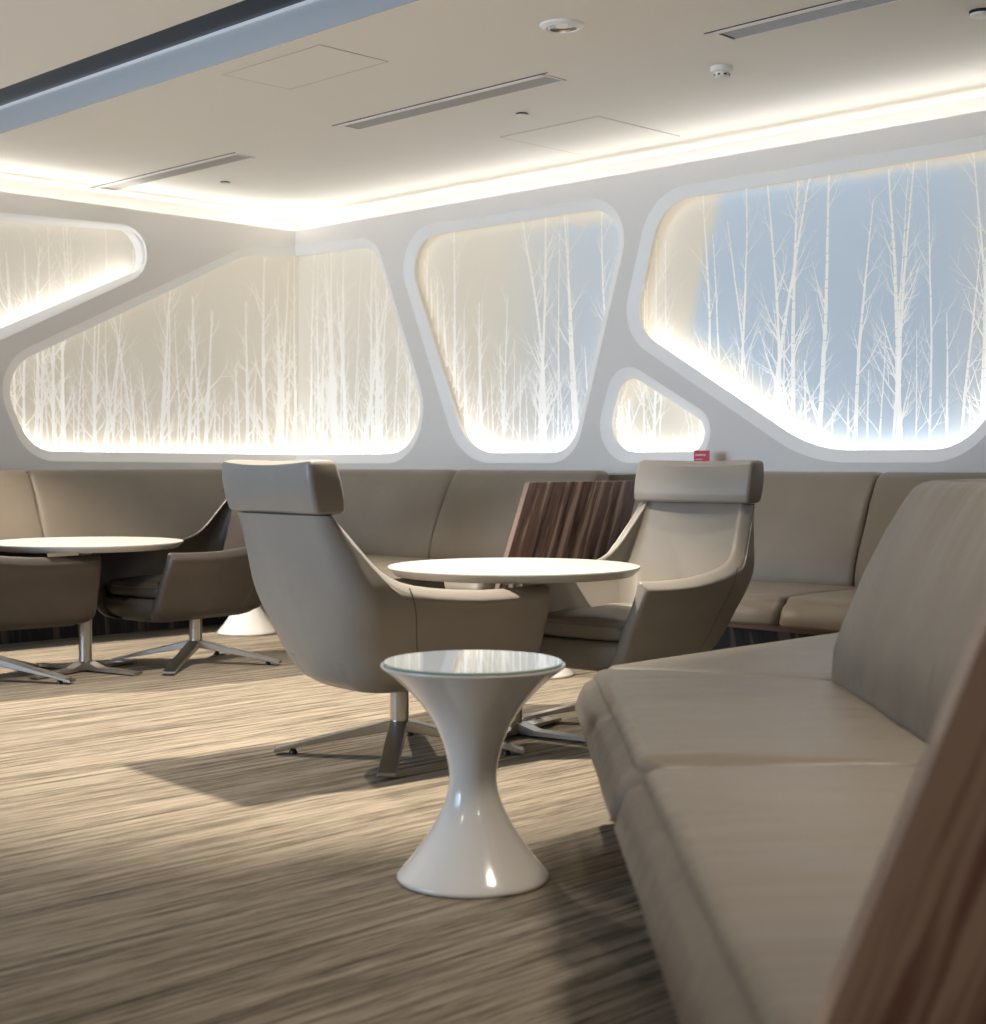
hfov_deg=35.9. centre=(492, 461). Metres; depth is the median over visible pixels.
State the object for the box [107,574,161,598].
seat cushion
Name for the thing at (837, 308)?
window
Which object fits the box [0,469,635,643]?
banquette
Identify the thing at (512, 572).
coffee table
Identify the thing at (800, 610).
seat cushion
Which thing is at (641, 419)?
window
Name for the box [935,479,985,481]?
cushion
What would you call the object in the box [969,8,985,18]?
ceiling sensor
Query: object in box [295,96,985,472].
wall
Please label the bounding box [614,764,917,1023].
seat cushion
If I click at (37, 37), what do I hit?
ceiling
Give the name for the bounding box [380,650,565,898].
side table
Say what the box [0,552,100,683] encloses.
lounge chair
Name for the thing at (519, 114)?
sprinkler cover
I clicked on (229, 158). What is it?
ceiling vent
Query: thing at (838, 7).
ceiling vent
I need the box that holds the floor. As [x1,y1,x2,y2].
[0,624,678,1023]
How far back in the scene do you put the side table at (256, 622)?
8.77 m
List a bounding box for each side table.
[217,605,276,635]
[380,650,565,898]
[551,668,574,678]
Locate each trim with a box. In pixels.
[0,0,304,105]
[0,0,318,109]
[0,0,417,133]
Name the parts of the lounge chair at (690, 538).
leg, seat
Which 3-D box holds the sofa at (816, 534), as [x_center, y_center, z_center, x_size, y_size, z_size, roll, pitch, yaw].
[2.677,0.523,5.965,1.346,0.954,5.780,0,0,-45]
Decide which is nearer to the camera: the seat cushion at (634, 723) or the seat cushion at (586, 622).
the seat cushion at (634, 723)
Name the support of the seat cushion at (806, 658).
on the sofa at (800, 827)
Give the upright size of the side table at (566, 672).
0.522 m
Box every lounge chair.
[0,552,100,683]
[92,482,281,674]
[222,459,550,777]
[503,460,763,720]
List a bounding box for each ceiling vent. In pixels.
[91,152,254,190]
[332,72,565,129]
[704,0,900,40]
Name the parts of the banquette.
panel, casing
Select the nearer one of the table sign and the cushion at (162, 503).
the table sign
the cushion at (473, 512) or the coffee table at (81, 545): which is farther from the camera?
the cushion at (473, 512)
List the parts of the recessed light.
bulb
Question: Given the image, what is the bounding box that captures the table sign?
[694,451,709,460]
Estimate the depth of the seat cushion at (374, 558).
9.09 m
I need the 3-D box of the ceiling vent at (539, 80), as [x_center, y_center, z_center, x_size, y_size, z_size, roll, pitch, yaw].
[-0.248,-1.798,7.636,1.571,0.004,0.168,0,0,45]
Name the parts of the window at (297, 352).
mural panel, mural panel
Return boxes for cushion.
[0,470,43,539]
[25,469,225,556]
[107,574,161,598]
[332,469,459,557]
[364,554,430,562]
[373,559,494,589]
[430,470,608,558]
[543,603,632,641]
[575,669,926,821]
[608,632,838,680]
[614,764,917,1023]
[630,471,882,585]
[729,580,856,626]
[779,589,856,632]
[832,481,985,742]
[855,472,985,586]
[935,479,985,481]
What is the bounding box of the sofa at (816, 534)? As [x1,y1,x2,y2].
[630,471,985,650]
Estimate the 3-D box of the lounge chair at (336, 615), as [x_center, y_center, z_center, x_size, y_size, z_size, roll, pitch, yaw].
[-0.366,0.496,5.162,0.977,1.008,0.679,0,0,-40]
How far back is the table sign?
8.25 m
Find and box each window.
[0,212,146,339]
[2,238,422,462]
[403,198,623,462]
[600,367,709,462]
[627,135,985,462]
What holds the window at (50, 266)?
in the wall at (179, 239)
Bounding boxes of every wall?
[0,178,299,470]
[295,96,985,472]
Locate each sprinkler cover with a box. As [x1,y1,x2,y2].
[219,181,230,184]
[514,112,529,117]
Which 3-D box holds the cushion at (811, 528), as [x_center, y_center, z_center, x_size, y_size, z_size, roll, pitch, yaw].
[1.278,0.344,7.649,1.414,0.594,0.341,0,0,45]
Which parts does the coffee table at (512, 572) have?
leg, leg, leg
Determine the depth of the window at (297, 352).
10.64 m
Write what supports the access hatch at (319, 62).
attached to the ceiling at (643, 63)
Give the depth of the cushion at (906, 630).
3.47 m
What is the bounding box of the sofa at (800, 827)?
[575,479,985,1023]
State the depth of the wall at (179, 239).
10.13 m
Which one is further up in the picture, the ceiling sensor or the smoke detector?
the ceiling sensor
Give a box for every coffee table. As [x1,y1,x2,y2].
[0,537,183,679]
[388,558,639,741]
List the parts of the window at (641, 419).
mural panel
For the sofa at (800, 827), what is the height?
0.954 m
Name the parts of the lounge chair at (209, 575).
leg, seat, leg, leg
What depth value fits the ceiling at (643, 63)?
7.49 m
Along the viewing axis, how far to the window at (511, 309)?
9.63 m
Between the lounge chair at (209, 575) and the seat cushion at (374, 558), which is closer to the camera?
the lounge chair at (209, 575)
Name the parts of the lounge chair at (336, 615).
leg, seat, leg, leg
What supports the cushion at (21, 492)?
on the banquette
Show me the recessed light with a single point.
(560, 26)
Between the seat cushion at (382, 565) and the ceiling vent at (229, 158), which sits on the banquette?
the seat cushion at (382, 565)
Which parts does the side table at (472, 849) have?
glass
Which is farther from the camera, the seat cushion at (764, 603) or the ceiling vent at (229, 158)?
the ceiling vent at (229, 158)
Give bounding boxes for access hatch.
[223,44,387,88]
[500,116,679,154]
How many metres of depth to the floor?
3.78 m
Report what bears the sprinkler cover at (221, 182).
attached to the ceiling at (643, 63)
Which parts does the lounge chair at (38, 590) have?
leg, leg, seat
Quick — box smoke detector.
[710,64,733,79]
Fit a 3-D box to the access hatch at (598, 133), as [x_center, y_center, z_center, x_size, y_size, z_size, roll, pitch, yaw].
[0.536,-1.799,8.406,0.726,0.002,0.689,0,0,45]
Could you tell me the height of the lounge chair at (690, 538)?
1.008 m
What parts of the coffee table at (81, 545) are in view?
leg, leg, leg, leg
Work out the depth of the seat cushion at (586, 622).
5.54 m
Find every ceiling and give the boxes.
[0,0,243,88]
[0,0,985,219]
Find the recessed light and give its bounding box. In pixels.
[540,18,583,33]

